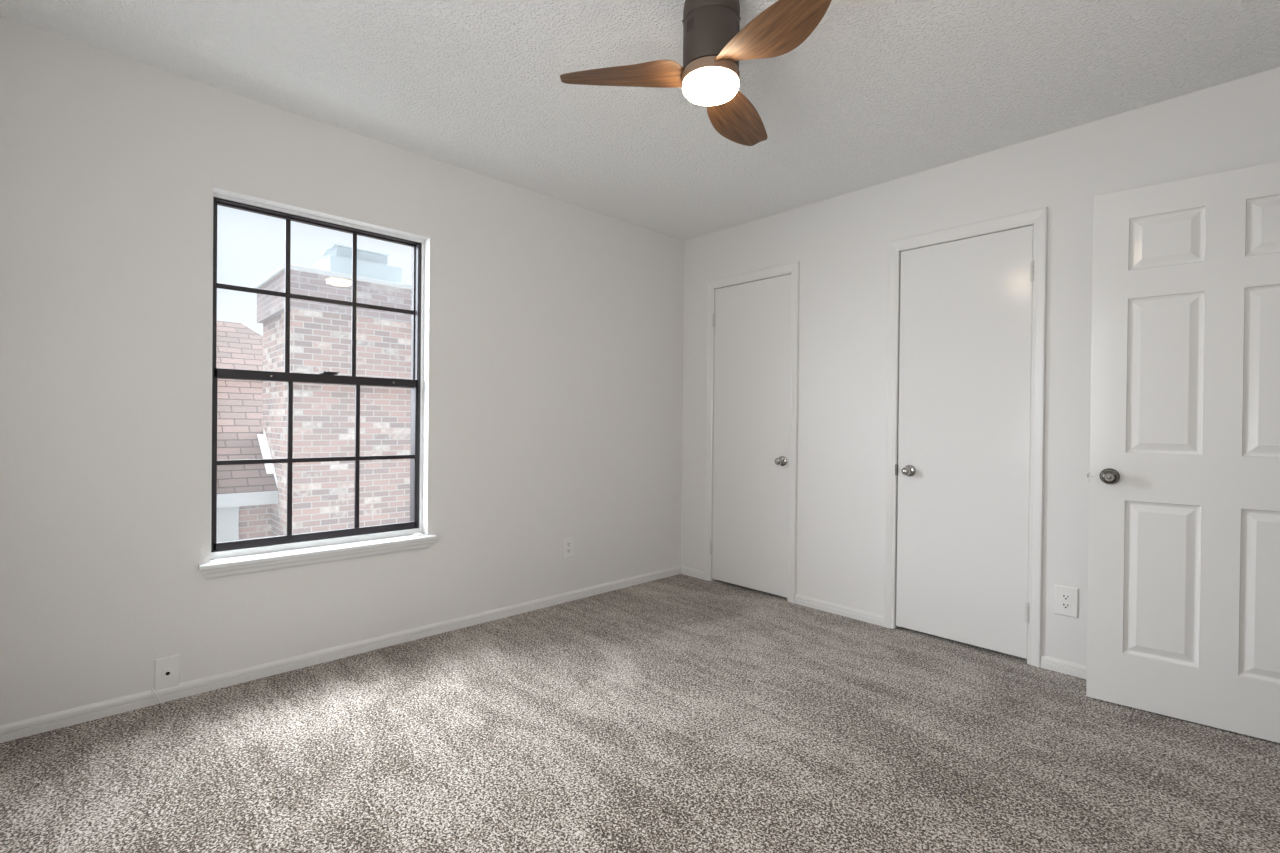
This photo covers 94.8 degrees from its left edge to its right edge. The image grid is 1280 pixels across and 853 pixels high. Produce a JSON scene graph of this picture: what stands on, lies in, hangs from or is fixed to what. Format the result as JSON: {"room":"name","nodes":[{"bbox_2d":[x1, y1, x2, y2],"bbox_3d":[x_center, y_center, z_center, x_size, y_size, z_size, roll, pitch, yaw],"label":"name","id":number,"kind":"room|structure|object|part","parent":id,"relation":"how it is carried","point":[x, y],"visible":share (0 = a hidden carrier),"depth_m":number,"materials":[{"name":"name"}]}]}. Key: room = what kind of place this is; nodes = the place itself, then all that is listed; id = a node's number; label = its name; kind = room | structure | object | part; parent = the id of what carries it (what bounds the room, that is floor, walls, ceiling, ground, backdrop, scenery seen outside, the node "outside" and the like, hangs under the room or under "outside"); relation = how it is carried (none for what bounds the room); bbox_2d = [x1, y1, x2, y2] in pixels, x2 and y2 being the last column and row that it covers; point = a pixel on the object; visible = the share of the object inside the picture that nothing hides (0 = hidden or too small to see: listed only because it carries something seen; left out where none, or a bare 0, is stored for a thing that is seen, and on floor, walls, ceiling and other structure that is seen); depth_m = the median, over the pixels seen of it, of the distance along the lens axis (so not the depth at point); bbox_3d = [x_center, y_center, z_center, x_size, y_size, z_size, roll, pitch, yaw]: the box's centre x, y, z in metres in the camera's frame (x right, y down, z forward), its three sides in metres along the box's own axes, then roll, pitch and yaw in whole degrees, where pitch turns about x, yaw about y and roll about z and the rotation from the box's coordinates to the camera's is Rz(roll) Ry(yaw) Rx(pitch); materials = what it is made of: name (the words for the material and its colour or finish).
{"room":"empty bedroom","nodes":[
{"label":"empty bedroom","id":0,"kind":"room"},
{"bbox_2d":[0,17,683,724],"bbox_3d":[-1.011,-0.148,3.178,3.500,2.440,0.160,0,0,-44],"label":"wall","id":1,"kind":"structure","parent":0,"point":[553,378],"depth_m":2.38,"materials":[{"name":"white paint"}]},
{"bbox_2d":[154,654,179,690],"bbox_3d":[-1.837,0.958,2.289,0.078,0.122,0.016,0,0,-44],"label":"outlet","id":2,"kind":"object","parent":1,"relation":"attached to","point":[166,669],"visible":1,"depth_m":2.29,"materials":[{"name":"white plastic"}]},
{"bbox_2d":[151,687,161,703],"bbox_3d":[-1.858,1.034,2.259,0.037,0.065,0.017,1,0,-8],"label":"cable","id":3,"kind":"object","parent":2,"relation":"attached to","point":[153,692],"visible":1,"depth_m":2.26,"materials":[{"name":"white plastic"}]},
{"bbox_2d":[198,192,436,578],"bbox_3d":[-1.448,-0.173,2.730,0.973,1.582,0.197,0,0,-44],"label":"window","id":4,"kind":"structure","parent":1,"relation":"in","point":[235,557],"depth_m":2.70,"materials":[{"name":"white paint"}]},
{"bbox_3d":[-1.483,-0.573,2.768,0.860,0.743,0.025,0,0,-44],"label":"sash","id":5,"kind":"part","parent":4,"relation":"part of","materials":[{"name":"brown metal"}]},
{"bbox_3d":[-1.469,0.139,2.749,0.860,0.762,0.026,0,0,-44],"label":"sash","id":6,"kind":"part","parent":4,"relation":"part of","materials":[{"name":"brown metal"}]},
{"bbox_3d":[-1.427,0.585,2.703,0.973,0.066,0.112,0,0,-44],"label":"sill","id":7,"kind":"part","parent":4,"relation":"part of","materials":[{"name":"white paint"}]},
{"bbox_2d":[412,533,423,536],"bbox_3d":[-1.124,0.548,2.987,0.048,0.011,0.056,0,0,-44],"label":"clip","id":8,"kind":"object","parent":4,"relation":"on","point":[414,534],"visible":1,"depth_m":2.98,"materials":[{"name":"white"}]},
{"bbox_2d":[0,566,680,742],"bbox_3d":[-0.964,1.044,3.122,3.500,0.056,0.013,0,0,-44],"label":"baseboard","id":9,"kind":"structure","parent":1,"relation":"attached to","point":[52,721],"depth_m":2.56,"materials":[{"name":"white paint"}]},
{"bbox_2d":[562,536,573,558],"bbox_3d":[-0.439,0.743,3.616,0.086,0.128,0.011,0,0,-44],"label":"power outlet","id":10,"kind":"object","parent":1,"relation":"attached to","point":[567,542],"visible":1,"depth_m":3.61,"materials":[{"name":"white plastic"}]},
{"bbox_2d":[0,574,1279,852],"bbox_3d":[0.863,1.159,1.778,4.620,0.120,4.800,0,0,-44],"label":"floor","id":11,"kind":"structure","parent":0,"point":[680,713],"depth_m":1.96,"materials":[{"name":"carpet"}]},
{"bbox_2d":[0,0,1279,240],"bbox_3d":[0.890,-1.400,1.763,4.620,0.120,4.800,0,0,-44],"label":"ceiling","id":12,"kind":"structure","parent":0,"point":[879,91],"depth_m":2.26,"materials":[{"name":"white paint"}]},
{"bbox_2d":[560,0,831,145],"bbox_3d":[0.300,-1.194,1.837,0.817,0.306,0.806,0,0,-44],"label":"ceiling fan","id":13,"kind":"object","parent":12,"relation":"hanging from","point":[714,43],"visible":1,"depth_m":1.77,"materials":[{"name":"brown wood"}]},
{"bbox_3d":[-0.046,-1.093,1.830,0.412,0.044,0.160,1,0,3],"label":"blade","id":14,"kind":"part","parent":13,"relation":"part of","materials":[{"name":"brown wood"}]},
{"bbox_3d":[0.221,-1.060,1.845,0.176,0.036,0.176,0,0,-44],"label":"lamp shade","id":15,"kind":"part","parent":13,"relation":"part of","materials":[{"name":"white glass"}]},
{"bbox_3d":[0.342,-1.090,2.085,0.160,0.044,0.412,1,0,33],"label":"blade","id":16,"kind":"part","parent":13,"relation":"part of","materials":[{"name":"brown wood"}]},
{"bbox_3d":[0.368,-1.087,1.621,0.160,0.044,0.412,0,0,-27],"label":"blade","id":17,"kind":"part","parent":13,"relation":"part of","materials":[{"name":"brown wood"}]},
{"bbox_2d":[681,67,1279,665],"bbox_3d":[1.897,-0.115,2.740,0.115,2.440,4.800,0,0,-44],"label":"wall","id":18,"kind":"structure","parent":0,"point":[840,243],"depth_m":3.17,"materials":[{"name":"white paint"}]},
{"bbox_2d":[681,566,703,579],"bbox_3d":[0.375,1.052,4.244,0.013,0.056,0.230,0,0,-44],"label":"baseboard","id":19,"kind":"structure","parent":18,"relation":"attached to","point":[688,571],"depth_m":4.23,"materials":[{"name":"white paint"}]},
{"bbox_2d":[710,274,790,597],"bbox_3d":[0.704,0.057,3.887,0.106,2.022,0.624,0,0,-44],"label":"door","id":20,"kind":"structure","parent":18,"relation":"in","point":[751,321],"depth_m":3.88,"materials":[{"name":"white paint"}]},
{"bbox_3d":[0.875,0.218,3.683,0.066,0.062,0.062,0,0,-44],"label":"knob","id":21,"kind":"part","parent":20,"relation":"part of","materials":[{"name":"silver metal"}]},
{"bbox_2d":[704,261,799,602],"bbox_3d":[0.756,0.033,3.927,0.132,2.106,0.732,0,0,-44],"label":"door frame","id":22,"kind":"structure","parent":18,"relation":"attached to","point":[793,268],"depth_m":3.73,"materials":[{"name":"white paint"}]},
{"bbox_2d":[795,594,883,626],"bbox_3d":[1.149,1.065,3.429,0.013,0.056,0.555,0,0,-44],"label":"baseboard","id":23,"kind":"structure","parent":18,"relation":"attached to","point":[857,614],"depth_m":3.41,"materials":[{"name":"white paint"}]},
{"bbox_2d":[895,225,1033,658],"bbox_3d":[1.596,0.071,2.948,0.106,2.022,0.635,0,0,-44],"label":"door","id":24,"kind":"structure","parent":18,"relation":"in","point":[962,469],"depth_m":2.94,"materials":[{"name":"white paint"}]},
{"bbox_3d":[1.387,0.234,3.184,0.018,0.056,0.008,0,0,-44],"label":"strike plate","id":25,"kind":"part","parent":24,"relation":"part of","materials":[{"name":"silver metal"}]},
{"bbox_3d":[1.414,0.235,3.115,0.066,0.062,0.062,0,0,-44],"label":"knob","id":26,"kind":"part","parent":24,"relation":"part of","materials":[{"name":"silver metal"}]},
{"bbox_2d":[884,207,1047,667],"bbox_3d":[1.641,0.048,2.996,0.132,2.106,0.727,0,0,-44],"label":"door frame","id":27,"kind":"structure","parent":18,"relation":"attached to","point":[1038,218],"depth_m":2.74,"materials":[{"name":"white paint"}]},
{"bbox_2d":[1041,655,1086,678],"bbox_3d":[2.183,1.082,2.339,0.013,0.056,0.997,0,0,-44],"label":"baseboard","id":28,"kind":"structure","parent":18,"relation":"attached to","point":[1050,663],"depth_m":2.63,"materials":[{"name":"white paint"}]},
{"bbox_2d":[1054,584,1078,617],"bbox_3d":[1.907,0.782,2.634,0.011,0.132,0.088,0,0,-44],"label":"power outlet","id":29,"kind":"object","parent":18,"relation":"attached to","point":[1066,598],"visible":1,"depth_m":2.63,"materials":[{"name":"white plastic"}]},
{"bbox_2d":[1061,602,1070,608],"bbox_3d":[1.904,0.802,2.631,0.003,0.027,0.034,0,0,-44],"label":"socket","id":30,"kind":"object","parent":29,"relation":"attached to","point":[1064,605],"depth_m":2.63,"materials":[{"name":"white plastic"}]},
{"bbox_2d":[1061,594,1070,600],"bbox_3d":[1.904,0.763,2.631,0.003,0.027,0.034,0,0,-44],"label":"socket","id":31,"kind":"object","parent":29,"relation":"attached to","point":[1064,597],"depth_m":2.63,"materials":[{"name":"white plastic"}]},
{"bbox_3d":[1.315,-0.110,0.729,3.500,2.440,0.115,0,0,-44],"label":"wall","id":32,"kind":"structure","parent":0,"visible":0},
{"bbox_2d":[1086,161,1279,742],"bbox_3d":[2.133,0.087,2.159,0.783,2.030,0.174,1,0,39],"label":"door","id":33,"kind":"structure","parent":32,"relation":"in","point":[1183,610],"depth_m":2.21,"materials":[{"name":"white paint"}]},
{"bbox_3d":[1.853,0.199,2.323,0.064,0.064,0.066,1,0,39],"label":"knob","id":34,"kind":"part","parent":33,"relation":"part of","materials":[{"name":"silver metal"}]},
{"label":"outside","id":35,"kind":"structure","parent":0,"visible":0},
{"bbox_3d":[-20.553,4.335,26.272,120.000,0.200,59.540,0,0,-44],"label":"yard","id":36,"kind":"structure","parent":35,"visible":0},
{"bbox_2d":[216,244,411,541],"bbox_3d":[-8.028,1.029,7.800,10.700,6.885,6.700,0,0,-44],"label":"neighbouring house","id":37,"kind":"structure","parent":36,"relation":"on","point":[251,414],"depth_m":7.52,"materials":[{"name":"brick"}]},
{"bbox_2d":[217,507,238,541],"bbox_3d":[-5.600,1.777,6.939,1.440,1.650,0.090,0,0,-44],"label":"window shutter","id":38,"kind":"object","parent":37,"relation":"hanging from","point":[228,517],"depth_m":7.32,"materials":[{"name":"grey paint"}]},
{"bbox_3d":[-3.937,-1.875,8.192,2.150,0.055,1.700,0,0,-44],"label":"chimney crown","id":39,"kind":"part","parent":37,"relation":"part of","materials":[{"name":"grey paint"}]}
]}

